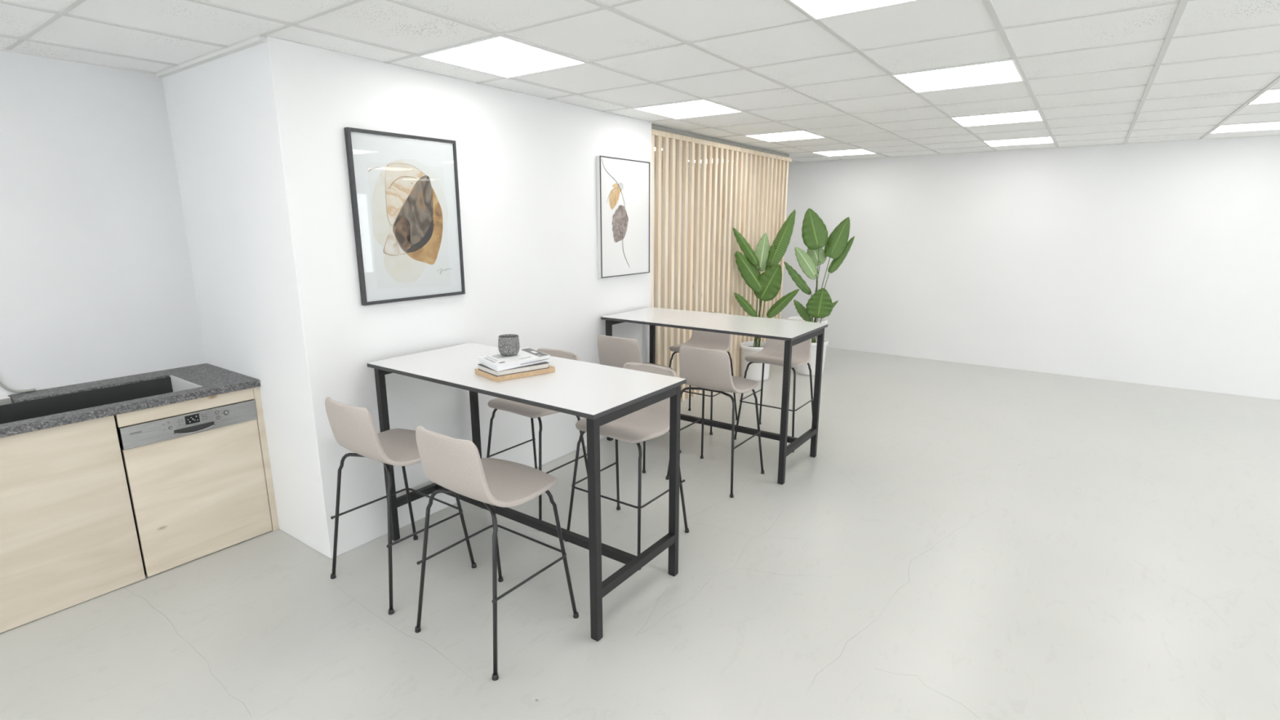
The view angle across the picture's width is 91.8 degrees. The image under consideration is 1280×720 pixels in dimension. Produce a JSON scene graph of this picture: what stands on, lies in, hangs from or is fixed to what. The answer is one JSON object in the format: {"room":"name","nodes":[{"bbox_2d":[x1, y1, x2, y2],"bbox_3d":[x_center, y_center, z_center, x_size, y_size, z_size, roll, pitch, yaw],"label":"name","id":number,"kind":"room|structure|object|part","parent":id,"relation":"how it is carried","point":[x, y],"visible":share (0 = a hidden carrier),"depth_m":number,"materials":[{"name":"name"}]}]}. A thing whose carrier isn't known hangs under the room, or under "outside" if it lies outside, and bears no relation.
{"room":"office break room","nodes":[
{"label":"office break room","id":0,"kind":"room"},
{"bbox_2d":[0,395,12,405],"bbox_3d":[-3.258,0.231,2.965,0.083,0.037,0.349,9,15,35],"label":"tray","id":1,"kind":"object","parent":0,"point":[5,399],"depth_m":3.07,"materials":[{"name":"white plastic"}]},
{"bbox_2d":[0,50,206,395],"bbox_3d":[-4.332,0.123,1.651,0.200,2.570,5.422,9,15,35],"label":"wall","id":2,"kind":"structure","parent":0,"point":[97,282],"depth_m":3.29,"materials":[{"name":"white paint"}]},
{"bbox_2d":[162,35,651,558],"bbox_3d":[-2.543,-0.731,5.464,4.335,2.570,3.018,9,15,35],"label":"wall","id":3,"kind":"structure","parent":0,"point":[257,132],"depth_m":3.44,"materials":[{"name":"white paint"}]},
{"bbox_2d":[343,127,465,305],"bbox_3d":[-1.269,-0.779,3.432,0.029,0.888,0.659,9,15,35],"label":"framed picture","id":4,"kind":"object","parent":3,"relation":"attached to","point":[404,188],"visible":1,"depth_m":3.39,"materials":[{"name":"paper"}]},
{"bbox_2d":[595,155,649,278],"bbox_3d":[-0.122,-1.141,4.991,0.038,0.910,0.656,9,15,35],"label":"picture","id":5,"kind":"object","parent":3,"relation":"attached to","point":[623,185],"visible":1,"depth_m":4.94,"materials":[{"name":"white paper"}]},
{"bbox_2d":[0,35,1279,160],"bbox_3d":[1.867,-1.119,1.351,9.920,0.023,12.588,9,15,35],"label":"trim","id":6,"kind":"structure","parent":3,"relation":"attached to","point":[257,40],"depth_m":3.19,"materials":[{"name":"white metal"}]},
{"bbox_2d":[0,328,1279,719],"bbox_3d":[0.615,1.242,2.796,13.400,0.120,12.988,9,15,35],"label":"floor","id":7,"kind":"structure","parent":0,"point":[957,540],"depth_m":3.04,"materials":[{"name":"grey concrete"}]},
{"bbox_2d":[0,415,145,633],"bbox_3d":[-2.939,0.695,2.986,0.660,0.866,0.608,9,15,35],"label":"base cabinet","id":8,"kind":"object","parent":7,"relation":"on","point":[68,538],"visible":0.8,"depth_m":2.84,"materials":[{"name":"beige wood"}]},
{"bbox_2d":[0,363,260,437],"bbox_3d":[-2.753,0.194,3.137,0.710,0.038,1.252,9,15,35],"label":"countertop","id":9,"kind":"structure","parent":8,"relation":"on","point":[215,380],"depth_m":3.19,"materials":[{"name":"grey stone"}]},
{"bbox_2d":[0,381,35,405],"bbox_3d":[-3.227,0.118,2.984,0.083,0.248,0.455,9,15,35],"label":"faucet","id":10,"kind":"object","parent":9,"relation":"on","point":[5,399],"visible":0.88,"depth_m":3.10,"materials":[{"name":"silver metal"}]},
{"bbox_2d":[0,375,203,425],"bbox_3d":[-2.784,0.292,3.039,0.438,0.183,0.994,9,15,35],"label":"sink","id":11,"kind":"object","parent":9,"relation":"in","point":[12,412],"visible":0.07,"depth_m":3.25,"materials":[{"name":"grey"}]},
{"bbox_3d":[-2.498,0.204,3.431,0.438,0.183,0.008,9,15,35],"label":"panel","id":12,"kind":"part","parent":11,"relation":"part of","materials":[{"name":"silver metal"}]},
{"bbox_2d":[115,399,272,577],"bbox_3d":[-2.566,0.623,3.464,0.667,0.797,0.600,9,15,35],"label":"dishwasher","id":13,"kind":"object","parent":7,"relation":"on","point":[196,480],"visible":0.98,"depth_m":3.26,"materials":[{"name":"beige wood"}]},
{"bbox_3d":[-2.337,0.323,3.229,0.071,0.110,0.600,9,15,35],"label":"control panel","id":14,"kind":"part","parent":13,"relation":"part of","materials":[{"name":"metal"}]},
{"bbox_2d":[115,386,279,531],"bbox_3d":[-2.532,0.590,3.453,0.566,0.871,0.634,9,15,35],"label":"cabinet frame","id":15,"kind":"object","parent":7,"relation":"on","point":[139,416],"visible":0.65,"depth_m":3.31,"materials":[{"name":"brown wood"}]},
{"bbox_2d":[324,396,476,614],"bbox_3d":[-1.212,0.622,3.087,0.528,0.966,0.508,9,15,35],"label":"bar stool","id":16,"kind":"object","parent":7,"relation":"on","point":[353,428],"visible":0.81,"depth_m":2.89,"materials":[{"name":"beige plastic"}]},
{"bbox_3d":[-1.437,0.772,3.093,0.251,0.650,0.052,-1,13,-3],"label":"leg","id":17,"kind":"part","parent":16,"relation":"part of","materials":[{"name":"black metal"}]},
{"bbox_3d":[-1.163,0.814,2.903,0.052,0.649,0.251,-4,13,-16],"label":"leg","id":18,"kind":"part","parent":16,"relation":"part of","materials":[{"name":"black metal"}]},
{"bbox_3d":[-1.260,0.718,3.335,0.052,0.649,0.251,-4,13,-16],"label":"leg","id":19,"kind":"part","parent":16,"relation":"part of","materials":[{"name":"black metal"}]},
{"bbox_3d":[-0.986,0.760,3.145,0.251,0.650,0.052,-1,13,-3],"label":"leg","id":20,"kind":"part","parent":16,"relation":"part of","materials":[{"name":"black metal"}]},
{"bbox_2d":[414,425,578,680],"bbox_3d":[-0.636,0.714,2.678,0.528,0.966,0.508,9,15,35],"label":"bar stool","id":21,"kind":"object","parent":7,"relation":"on","point":[456,465],"visible":1,"depth_m":2.50,"materials":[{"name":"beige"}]},
{"bbox_3d":[-0.861,0.863,2.684,0.251,0.650,0.052,-1,13,-3],"label":"leg","id":22,"kind":"part","parent":21,"relation":"part of","materials":[{"name":"black metal"}]},
{"bbox_3d":[-0.588,0.905,2.494,0.052,0.649,0.251,-4,13,-16],"label":"leg","id":23,"kind":"part","parent":21,"relation":"part of","materials":[{"name":"black metal"}]},
{"bbox_3d":[-0.684,0.809,2.926,0.052,0.649,0.251,-4,13,-16],"label":"leg","id":24,"kind":"part","parent":21,"relation":"part of","materials":[{"name":"black metal"}]},
{"bbox_3d":[-0.411,0.851,2.736,0.251,0.650,0.052,-1,13,-3],"label":"leg","id":25,"kind":"part","parent":21,"relation":"part of","materials":[{"name":"black metal"}]},
{"bbox_2d":[367,342,685,641],"bbox_3d":[-0.616,0.555,3.241,1.562,1.030,0.690,9,15,35],"label":"bar table","id":26,"kind":"object","parent":7,"relation":"on","point":[601,394],"visible":0.84,"depth_m":2.95,"materials":[{"name":"white laminate"}]},
{"bbox_3d":[-1.391,0.530,3.415,0.040,0.997,0.036,9,15,35],"label":"leg","id":27,"kind":"part","parent":26,"relation":"part of","materials":[{"name":"black metal"}]},
{"bbox_3d":[-1.034,0.420,3.903,0.040,0.997,0.036,9,15,35],"label":"leg","id":28,"kind":"part","parent":26,"relation":"part of","materials":[{"name":"black metal"}]},
{"bbox_2d":[474,364,555,382],"bbox_3d":[-0.619,0.051,3.072,0.326,0.026,0.221,-10,16,-38],"label":"serving board","id":29,"kind":"object","parent":26,"relation":"on","point":[552,369],"visible":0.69,"depth_m":2.98,"materials":[{"name":"beige wood"}]},
{"bbox_2d":[477,361,549,376],"bbox_3d":[-0.620,0.030,3.043,0.289,0.027,0.188,-10,16,-37],"label":"book","id":30,"kind":"object","parent":29,"relation":"on","point":[544,365],"visible":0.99,"depth_m":2.97,"materials":[{"name":"white paper"}]},
{"bbox_2d":[477,346,550,371],"bbox_3d":[-0.627,-0.007,3.083,0.241,0.028,0.364,11,17,42],"label":"book","id":31,"kind":"object","parent":30,"relation":"on","point":[496,362],"visible":0.99,"depth_m":3.02,"materials":[{"name":"white paper"}]},
{"bbox_2d":[497,333,519,355],"bbox_3d":[-0.654,-0.073,3.094,0.105,0.096,0.105,9,15,35],"label":"cup","id":32,"kind":"object","parent":31,"relation":"on","point":[508,344],"visible":1,"depth_m":3.06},
{"bbox_2d":[482,347,547,363],"bbox_3d":[-0.628,-0.023,3.089,0.316,0.001,0.226,-11,17,-40],"label":"magazine","id":33,"kind":"object","parent":31,"relation":"on","point":[526,355],"depth_m":3.05,"materials":[{"name":"white paper"}]},
{"bbox_3d":[-0.187,0.717,2.577,0.040,0.997,0.036,9,15,35],"label":"leg","id":34,"kind":"part","parent":26,"relation":"part of","materials":[{"name":"black metal"}]},
{"bbox_3d":[-0.009,0.195,2.716,0.038,0.037,0.578,9,15,35],"label":"rail","id":35,"kind":"part","parent":26,"relation":"part of","materials":[{"name":"black"}]},
{"bbox_3d":[0.170,0.607,3.065,0.040,0.997,0.036,9,15,35],"label":"leg","id":36,"kind":"part","parent":26,"relation":"part of","materials":[{"name":"black metal"}]},
{"bbox_2d":[480,347,587,530],"bbox_3d":[-0.648,0.450,3.857,0.528,0.966,0.508,9,15,35],"label":"bar stool","id":37,"kind":"object","parent":7,"relation":"on","point":[526,410],"visible":0.41,"depth_m":3.74,"materials":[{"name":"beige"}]},
{"bbox_3d":[-0.873,0.599,3.864,0.251,0.650,0.052,-1,13,-3],"label":"leg","id":38,"kind":"part","parent":37,"relation":"part of","materials":[{"name":"black metal"}]},
{"bbox_3d":[-0.696,0.545,4.106,0.052,0.649,0.251,-4,13,-16],"label":"leg","id":39,"kind":"part","parent":37,"relation":"part of","materials":[{"name":"black metal"}]},
{"bbox_3d":[-0.600,0.642,3.673,0.052,0.649,0.251,-4,13,-16],"label":"leg","id":40,"kind":"part","parent":37,"relation":"part of","materials":[{"name":"black metal"}]},
{"bbox_3d":[-0.423,0.587,3.915,0.251,0.650,0.052,-1,13,-3],"label":"leg","id":41,"kind":"part","parent":37,"relation":"part of","materials":[{"name":"black metal"}]},
{"bbox_2d":[564,362,688,569],"bbox_3d":[-0.071,0.540,3.451,0.528,0.966,0.508,9,15,35],"label":"bar stool","id":42,"kind":"object","parent":7,"relation":"on","point":[652,421],"visible":0.65,"depth_m":3.42,"materials":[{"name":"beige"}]},
{"bbox_3d":[-0.296,0.690,3.457,0.251,0.650,0.052,-1,13,-3],"label":"leg","id":43,"kind":"part","parent":42,"relation":"part of","materials":[{"name":"black metal"}]},
{"bbox_3d":[-0.119,0.636,3.699,0.052,0.649,0.251,-4,13,-16],"label":"leg","id":44,"kind":"part","parent":42,"relation":"part of","materials":[{"name":"black metal"}]},
{"bbox_3d":[-0.022,0.732,3.267,0.052,0.649,0.251,-4,13,-16],"label":"leg","id":45,"kind":"part","parent":42,"relation":"part of","materials":[{"name":"black metal"}]},
{"bbox_3d":[0.154,0.678,3.509,0.251,0.650,0.052,-1,13,-3],"label":"leg","id":46,"kind":"part","parent":42,"relation":"part of","materials":[{"name":"black metal"}]},
{"bbox_2d":[597,334,680,473],"bbox_3d":[-0.035,0.265,4.684,0.528,0.966,0.508,9,15,35],"label":"bar stool","id":47,"kind":"object","parent":7,"relation":"on","point":[613,351],"visible":0.37,"depth_m":4.43,"materials":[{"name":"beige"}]},
{"bbox_3d":[0.013,0.457,4.500,0.052,0.649,0.251,-4,13,-16],"label":"leg","id":48,"kind":"part","parent":47,"relation":"part of","materials":[{"name":"black metal"}]},
{"bbox_2d":[669,311,737,435],"bbox_3d":[0.538,0.085,5.483,0.528,0.966,0.508,9,15,35],"label":"bar stool","id":49,"kind":"object","parent":7,"relation":"on","point":[699,339],"visible":0.43,"depth_m":5.51,"materials":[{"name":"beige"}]},
{"bbox_3d":[0.313,0.235,5.489,0.251,0.650,0.052,-1,13,-3],"label":"leg","id":50,"kind":"part","parent":49,"relation":"part of","materials":[{"name":"black metal"}]},
{"bbox_3d":[0.490,0.181,5.731,0.052,0.649,0.251,-4,13,-16],"label":"leg","id":51,"kind":"part","parent":49,"relation":"part of","materials":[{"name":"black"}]},
{"bbox_3d":[0.586,0.277,5.299,0.052,0.649,0.251,-4,13,-16],"label":"leg","id":52,"kind":"part","parent":49,"relation":"part of","materials":[{"name":"black metal"}]},
{"bbox_3d":[0.763,0.223,5.541,0.251,0.650,0.052,-1,13,-3],"label":"leg","id":53,"kind":"part","parent":49,"relation":"part of","materials":[{"name":"black metal"}]},
{"bbox_2d":[600,306,827,484],"bbox_3d":[0.535,0.198,4.830,1.580,1.030,0.690,9,15,35],"label":"bar table","id":54,"kind":"object","parent":7,"relation":"on","point":[793,332],"visible":0.8,"depth_m":4.57,"materials":[{"name":"white laminate"}]},
{"bbox_3d":[-0.247,0.172,5.010,0.040,0.997,0.036,9,15,35],"label":"leg","id":55,"kind":"part","parent":54,"relation":"part of","materials":[{"name":"black metal"}]},
{"bbox_3d":[-0.069,-0.350,5.149,0.038,0.037,0.578,9,15,35],"label":"rail","id":56,"kind":"part","parent":54,"relation":"part of","materials":[{"name":"black"}]},
{"bbox_3d":[0.110,0.063,5.498,0.040,0.997,0.036,9,15,35],"label":"leg","id":57,"kind":"part","parent":54,"relation":"part of","materials":[{"name":"black metal"}]},
{"bbox_3d":[0.972,0.362,4.162,0.040,0.997,0.036,9,15,35],"label":"leg","id":58,"kind":"part","parent":54,"relation":"part of","materials":[{"name":"black metal"}]},
{"bbox_3d":[1.150,-0.161,4.301,0.038,0.037,0.578,9,15,35],"label":"rail","id":59,"kind":"part","parent":54,"relation":"part of","materials":[{"name":"black"}]},
{"bbox_3d":[1.328,0.252,4.649,0.040,0.997,0.036,9,15,35],"label":"leg","id":60,"kind":"part","parent":54,"relation":"part of","materials":[{"name":"black metal"}]},
{"bbox_2d":[665,345,764,497],"bbox_3d":[0.535,0.353,4.288,0.528,0.966,0.508,9,15,35],"label":"bar stool","id":61,"kind":"object","parent":7,"relation":"on","point":[708,370],"visible":0.93,"depth_m":4.07,"materials":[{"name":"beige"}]},
{"bbox_3d":[0.310,0.502,4.295,0.251,0.650,0.052,-1,13,-3],"label":"leg","id":62,"kind":"part","parent":61,"relation":"part of","materials":[{"name":"black metal"}]},
{"bbox_3d":[0.487,0.448,4.537,0.052,0.649,0.251,-4,13,-16],"label":"leg","id":63,"kind":"part","parent":61,"relation":"part of","materials":[{"name":"black metal"}]},
{"bbox_3d":[0.535,0.187,4.251,0.140,0.015,0.200,9,15,35],"label":"mounting plate","id":64,"kind":"part","parent":61,"relation":"part of","materials":[{"name":"black metal"}]},
{"bbox_3d":[0.584,0.545,4.104,0.052,0.649,0.251,-4,13,-16],"label":"leg","id":65,"kind":"part","parent":61,"relation":"part of","materials":[{"name":"black metal"}]},
{"bbox_3d":[0.761,0.490,4.346,0.251,0.650,0.052,-1,13,-3],"label":"leg","id":66,"kind":"part","parent":61,"relation":"part of","materials":[{"name":"black metal"}]},
{"bbox_2d":[650,124,791,401],"bbox_3d":[0.943,-1.004,6.693,0.078,2.564,3.070,9,15,35],"label":"slatted screen","id":67,"kind":"object","parent":7,"relation":"on","point":[757,202],"visible":0.56,"depth_m":6.23,"materials":[{"name":"brown wood"}]},
{"bbox_3d":[0.942,-2.192,6.427,0.078,0.042,3.070,9,15,35],"label":"rail","id":68,"kind":"part","parent":67,"relation":"part of","materials":[{"name":"brown wood"}]},
{"bbox_2d":[733,208,799,381],"bbox_3d":[1.355,-0.711,6.919,0.803,1.891,0.392,-1,13,-6],"label":"potted plant","id":69,"kind":"object","parent":7,"relation":"on","point":[766,286],"visible":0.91,"depth_m":6.84,"materials":[{"name":"green plant"}]},
{"bbox_3d":[1.325,0.015,7.088,0.372,0.400,0.372,9,15,35],"label":"pot","id":70,"kind":"part","parent":69,"relation":"part of","materials":[{"name":"white ceramic"}]},
{"bbox_3d":[1.304,-0.600,6.912,0.022,1.010,0.157,3,13,14],"label":"stem","id":71,"kind":"part","parent":69,"relation":"part of","materials":[{"name":"green plant"}]},
{"bbox_3d":[1.335,-0.404,6.925,0.017,0.621,0.083,0,13,1],"label":"stem","id":72,"kind":"part","parent":69,"relation":"part of","materials":[{"name":"green plant"}]},
{"bbox_3d":[1.398,-0.597,6.942,0.104,0.990,0.012,-3,13,-14],"label":"stem","id":73,"kind":"part","parent":69,"relation":"part of","materials":[{"name":"green plant"}]},
{"bbox_2d":[733,318,813,452],"bbox_3d":[1.130,0.175,5.083,0.528,0.966,0.508,9,15,35],"label":"bar stool","id":74,"kind":"object","parent":7,"relation":"on","point":[773,351],"visible":0.64,"depth_m":5.07,"materials":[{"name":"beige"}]},
{"bbox_3d":[0.905,0.324,5.089,0.251,0.650,0.052,-1,13,-3],"label":"leg","id":75,"kind":"part","parent":74,"relation":"part of","materials":[{"name":"black metal"}]},
{"bbox_3d":[1.082,0.270,5.331,0.052,0.649,0.251,-4,13,-16],"label":"leg","id":76,"kind":"part","parent":74,"relation":"part of","materials":[{"name":"black metal"}]},
{"bbox_3d":[1.178,0.367,4.899,0.052,0.649,0.251,-4,13,-16],"label":"leg","id":77,"kind":"part","parent":74,"relation":"part of","materials":[{"name":"black metal"}]},
{"bbox_3d":[1.355,0.312,5.141,0.251,0.650,0.052,-1,13,-3],"label":"leg","id":78,"kind":"part","parent":74,"relation":"part of","materials":[{"name":"black metal"}]},
{"bbox_2d":[787,315,827,337],"bbox_3d":[2.115,-0.245,7.882,0.486,0.562,0.486,9,15,35],"label":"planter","id":79,"kind":"object","parent":7,"relation":"on","point":[796,317],"visible":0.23,"depth_m":7.97,"materials":[{"name":"white ceramic"}]},
{"bbox_2d":[784,208,854,375],"bbox_3d":[2.046,-0.774,7.166,0.781,1.906,0.372,3,13,12],"label":"potted plant","id":80,"kind":"object","parent":7,"relation":"on","point":[814,231],"visible":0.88,"depth_m":7.09,"materials":[{"name":"green plant"}]},
{"bbox_3d":[2.021,-0.040,7.335,0.372,0.400,0.372,9,15,35],"label":"pot","id":81,"kind":"part","parent":80,"relation":"part of","materials":[{"name":"white ceramic"}]},
{"bbox_3d":[2.037,-0.742,7.159,0.032,1.176,0.024,9,15,35],"label":"stem","id":82,"kind":"part","parent":80,"relation":"part of","materials":[{"name":"green plant"}]},
{"bbox_3d":[2.098,-0.608,7.205,0.136,0.897,0.166,9,15,35],"label":"stem","id":83,"kind":"part","parent":80,"relation":"part of","materials":[{"name":"green plant"}]},
{"bbox_3d":[2.097,-0.699,7.207,0.167,1.073,0.083,9,15,35],"label":"stem","id":84,"kind":"part","parent":80,"relation":"part of","materials":[{"name":"green plant"}]},
{"bbox_2d":[0,0,1279,169],"bbox_3d":[0.613,-1.382,2.209,13.400,0.120,12.988,9,15,35],"label":"ceiling","id":85,"kind":"structure","parent":0,"point":[602,33],"depth_m":3.02,"materials":[{"name":"white tile"}]},
{"bbox_2d":[417,35,587,78],"bbox_3d":[-0.686,-1.522,3.135,0.594,0.009,0.594,9,15,35],"label":"recessed light","id":86,"kind":"object","parent":85,"relation":"in","point":[500,55],"visible":1,"depth_m":3.12,"materials":[{"name":"white plastic"}]},
{"bbox_2d":[0,0,1279,170],"bbox_3d":[0.613,-1.321,2.222,13.000,0.008,12.588,9,15,35],"label":"grid","id":87,"kind":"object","parent":85,"relation":"attached to","point":[988,5],"depth_m":3.06,"materials":[{"name":"white metal"}]},
{"bbox_2d":[633,98,742,119],"bbox_3d":[0.360,-1.843,4.564,0.594,0.009,0.594,9,15,35],"label":"recessed light","id":88,"kind":"object","parent":85,"relation":"in","point":[696,108],"visible":1,"depth_m":4.56,"materials":[{"name":"white plastic"}]},
{"bbox_2d":[743,130,826,142],"bbox_3d":[1.405,-2.163,5.994,0.594,0.009,0.594,9,15,35],"label":"recessed light","id":89,"kind":"object","parent":85,"relation":"in","point":[794,135],"visible":0.97,"depth_m":5.96,"materials":[{"name":"white plastic"}]},
{"bbox_2d":[811,148,875,156],"bbox_3d":[2.451,-2.484,7.424,0.594,0.009,0.594,9,15,35],"label":"recessed light","id":90,"kind":"object","parent":85,"relation":"in","point":[859,151],"visible":0.97,"depth_m":7.43,"materials":[{"name":"white plastic"}]},
{"bbox_2d":[786,0,919,20],"bbox_3d":[0.780,-1.295,2.114,0.594,0.009,0.594,9,15,35],"label":"recessed light","id":91,"kind":"object","parent":85,"relation":"in","point":[815,9],"visible":1,"depth_m":2.36,"materials":[{"name":"white plastic"}]},
{"bbox_2d":[891,59,1024,93],"bbox_3d":[1.825,-1.615,3.544,0.594,0.009,0.594,9,15,35],"label":"recessed light","id":92,"kind":"object","parent":85,"relation":"in","point":[1006,71],"visible":1,"depth_m":3.51,"materials":[{"name":"white plastic"}]},
{"bbox_2d":[950,109,1044,127],"bbox_3d":[2.870,-1.936,4.974,0.594,0.009,0.594,9,15,35],"label":"recessed light","id":93,"kind":"object","parent":85,"relation":"in","point":[1028,115],"visible":0.99,"depth_m":4.96,"materials":[{"name":"white plastic"}]},
{"bbox_2d":[982,136,1054,146],"bbox_3d":[3.916,-2.256,6.404,0.594,0.009,0.594,9,15,35],"label":"recessed light","id":94,"kind":"object","parent":85,"relation":"in","point":[1045,140],"visible":0.97,"depth_m":6.39,"materials":[{"name":"white plastic"}]},
{"bbox_2d":[1208,120,1279,133],"bbox_3d":[5.381,-2.029,5.383,0.594,0.009,0.594,9,15,35],"label":"recessed light","id":95,"kind":"object","parent":85,"relation":"in","point":[1268,125],"visible":1,"depth_m":5.45,"materials":[{"name":"white plastic"}]},
{"bbox_2d":[1247,88,1279,104],"bbox_3d":[4.336,-1.708,3.954,0.594,0.009,0.594,9,15,35],"label":"recessed light","id":96,"kind":"object","parent":85,"relation":"in","point":[1273,95],"visible":1,"depth_m":4.12,"materials":[{"name":"white plastic"}]},
{"bbox_2d":[653,135,1279,399],"bbox_3d":[4.327,-1.208,7.581,13.400,2.570,0.200,9,15,35],"label":"wall","id":97,"kind":"structure","parent":0,"point":[1157,264],"depth_m":7.09,"materials":[{"name":"white paint"}]}
]}

